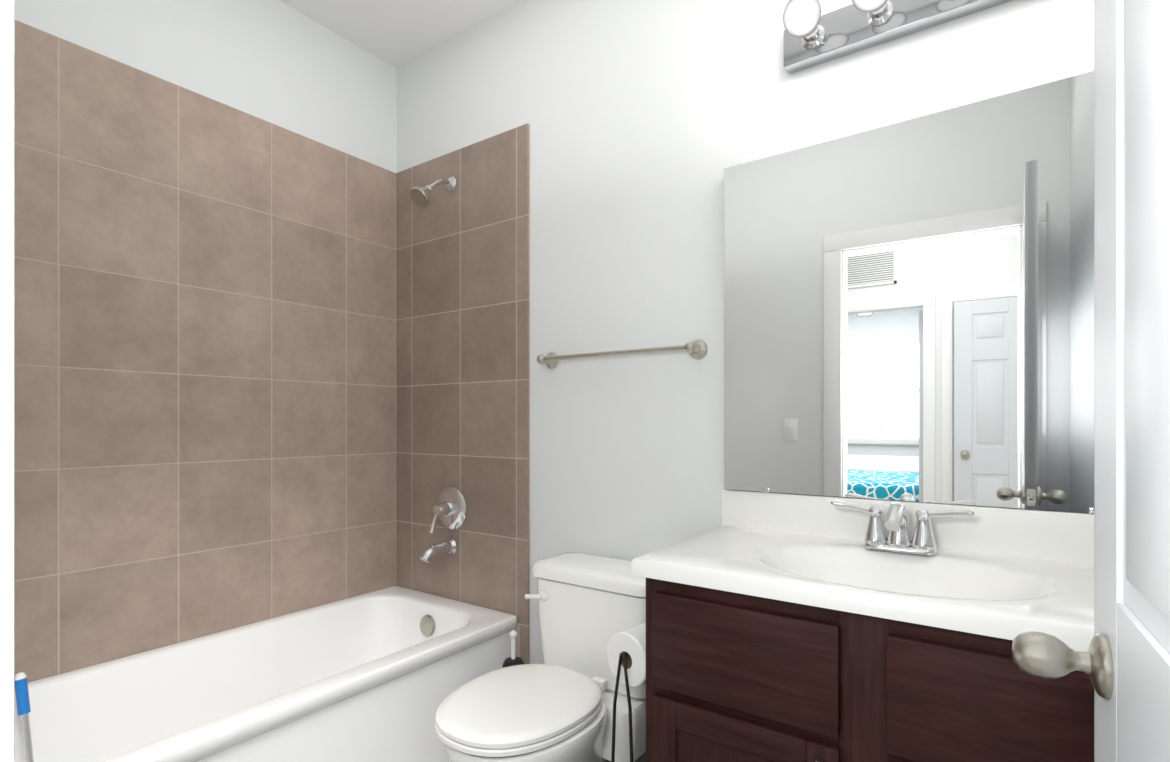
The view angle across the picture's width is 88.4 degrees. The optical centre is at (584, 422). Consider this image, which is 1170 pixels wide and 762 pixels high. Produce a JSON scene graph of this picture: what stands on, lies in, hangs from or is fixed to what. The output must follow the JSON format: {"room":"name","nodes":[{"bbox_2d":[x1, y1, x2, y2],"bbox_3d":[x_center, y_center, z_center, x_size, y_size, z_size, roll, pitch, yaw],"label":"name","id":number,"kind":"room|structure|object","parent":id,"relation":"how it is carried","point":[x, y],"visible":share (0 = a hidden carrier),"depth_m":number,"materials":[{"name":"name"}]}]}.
{"room":"bathroom","nodes":[
{"label":"bathroom","id":0,"kind":"room"},
{"bbox_2d":[15,0,396,172],"bbox_3d":[-1.389,-0.217,2.027,0.120,2.735,1.715,0,0,35],"label":"wall","id":1,"kind":"structure","parent":0,"point":[280,64],"depth_m":2.19,"materials":[{"name":"white paint"}]},
{"bbox_2d":[15,20,395,682],"bbox_3d":[-1.300,-0.177,2.038,0.013,1.860,1.594,0,0,35],"label":"tile","id":2,"kind":"structure","parent":1,"relation":"attached to","point":[205,364],"depth_m":1.99,"materials":[{"name":"beige tile"}]},
{"bbox_2d":[279,0,520,67],"bbox_3d":[-0.276,-1.635,1.307,2.770,0.100,1.835,0,0,35],"label":"ceiling","id":3,"kind":"structure","parent":0,"point":[396,33],"depth_m":2.37,"materials":[{"name":"white paint"}]},
{"bbox_2d":[397,0,1093,663],"bbox_3d":[0.222,-0.217,2.005,2.770,2.735,0.120,0,0,35],"label":"wall","id":4,"kind":"structure","parent":0,"point":[649,120],"depth_m":1.95,"materials":[{"name":"white paint"}]},
{"bbox_2d":[396,123,529,663],"bbox_3d":[-0.522,0.021,2.454,0.770,2.257,0.013,0,0,35],"label":"tile","id":5,"kind":"structure","parent":4,"relation":"attached to","point":[463,337],"depth_m":2.40,"materials":[{"name":"taupe ceramic tile"},{"name":"beige grout"}]},
{"bbox_2d":[410,176,456,206],"bbox_3d":[-0.602,-0.922,2.382,0.082,0.166,0.196,0,0,35],"label":"shower head","id":6,"kind":"object","parent":5,"relation":"attached to","point":[419,196],"visible":1,"depth_m":2.34},
{"bbox_2d":[420,538,456,562],"bbox_3d":[-0.590,0.511,2.399,0.068,0.079,0.156,0,0,35],"label":"tub spout","id":7,"kind":"object","parent":5,"relation":"attached to","point":[430,552],"visible":1,"depth_m":2.39,"materials":[{"name":"silver metal"}]},
{"bbox_2d":[429,487,465,532],"bbox_3d":[-0.571,0.354,2.426,0.176,0.184,0.088,0,0,35],"label":"tub valve","id":8,"kind":"object","parent":5,"relation":"attached to","point":[449,509],"visible":1,"depth_m":2.42,"materials":[{"name":"silver metal"}]},
{"bbox_2d":[537,340,706,368],"bbox_3d":[0.092,-0.223,1.976,0.632,0.060,0.078,0,0,35],"label":"towel rail","id":9,"kind":"object","parent":4,"relation":"attached to","point":[696,349],"visible":1,"depth_m":1.90,"materials":[{"name":"silver metal"}]},
{"bbox_2d":[606,752,645,761],"bbox_3d":[0.111,1.103,2.004,0.779,0.095,0.012,0,0,35],"label":"baseboard","id":10,"kind":"structure","parent":4,"relation":"attached to","point":[642,758],"depth_m":1.93,"materials":[{"name":"grey"}]},
{"bbox_2d":[782,0,1012,73],"bbox_3d":[0.772,-1.022,1.415,0.643,0.104,0.201,0,0,35],"label":"sconce","id":11,"kind":"object","parent":4,"relation":"attached to","point":[813,37],"visible":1,"depth_m":1.50,"materials":[{"name":"chrome"},{"name":"frosted white glass"}]},
{"bbox_2d":[724,71,1093,513],"bbox_3d":[0.805,-0.282,1.496,0.954,0.956,0.031,0,0,35],"label":"mirror","id":12,"kind":"object","parent":4,"relation":"attached to","point":[908,310],"visible":0.69,"depth_m":1.48,"materials":[{"name":"grey mirror"}]},
{"bbox_3d":[-0.276,1.200,1.307,2.770,0.100,1.835,0,0,35],"label":"floor","id":13,"kind":"structure","parent":0,"visible":0},
{"bbox_2d":[15,586,516,761],"bbox_3d":[-0.998,0.936,1.822,0.726,0.428,1.566,0,0,35],"label":"bathtub","id":14,"kind":"object","parent":13,"relation":"on","point":[381,675],"visible":1,"depth_m":1.87,"materials":[{"name":"white ceramic"}]},
{"bbox_2d":[15,672,33,761],"bbox_3d":[-1.444,0.853,1.568,0.114,0.389,0.046,0,0,35],"label":"scrub brush","id":15,"kind":"object","parent":14,"relation":"in","point":[22,698],"visible":0.9,"depth_m":1.57,"materials":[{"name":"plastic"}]},
{"bbox_2d":[502,630,523,667],"bbox_3d":[-0.252,0.941,2.116,0.100,0.419,0.100,0,0,35],"label":"toilet brush","id":16,"kind":"object","parent":13,"relation":"on","point":[513,660],"visible":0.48,"depth_m":2.11,"materials":[{"name":"plastic"}]},
{"bbox_2d":[435,552,645,761],"bbox_3d":[-0.081,0.798,1.679,0.462,0.713,0.727,0,0,35],"label":"toilet","id":17,"kind":"object","parent":13,"relation":"on","point":[557,706],"visible":0.85,"depth_m":1.68,"materials":[{"name":"white ceramic"}]},
{"bbox_2d":[607,623,645,761],"bbox_3d":[0.137,0.832,1.508,0.147,0.634,0.146,0,0,35],"label":"stand","id":18,"kind":"object","parent":13,"relation":"on","point":[626,652],"visible":0.58,"depth_m":1.47,"materials":[{"name":"black metal"}]},
{"bbox_2d":[631,489,1093,761],"bbox_3d":[0.643,0.668,1.286,0.960,0.963,0.561,0,0,35],"label":"bathroom vanity","id":19,"kind":"object","parent":13,"relation":"on","point":[784,627],"visible":0.94,"depth_m":1.19,"materials":[{"name":"brown wood"}]},
{"bbox_3d":[-0.774,-0.218,0.609,2.530,2.735,0.120,0,0,35],"label":"wall","id":20,"kind":"structure","parent":0,"visible":0},
{"bbox_2d":[0,0,14,761],"bbox_3d":[-0.179,0.098,0.185,0.910,2.105,0.152,0,0,35],"label":"door frame","id":21,"kind":"structure","parent":20,"relation":"attached to","point":[7,380],"depth_m":0.46,"materials":[{"name":"white paint"}]},
{"bbox_2d":[1012,0,1169,761],"bbox_3d":[0.372,0.133,0.358,0.195,2.010,0.769,0,0,35],"label":"door","id":22,"kind":"structure","parent":20,"relation":"in","point":[1123,662],"depth_m":0.54,"materials":[{"name":"white paint"}]}
]}

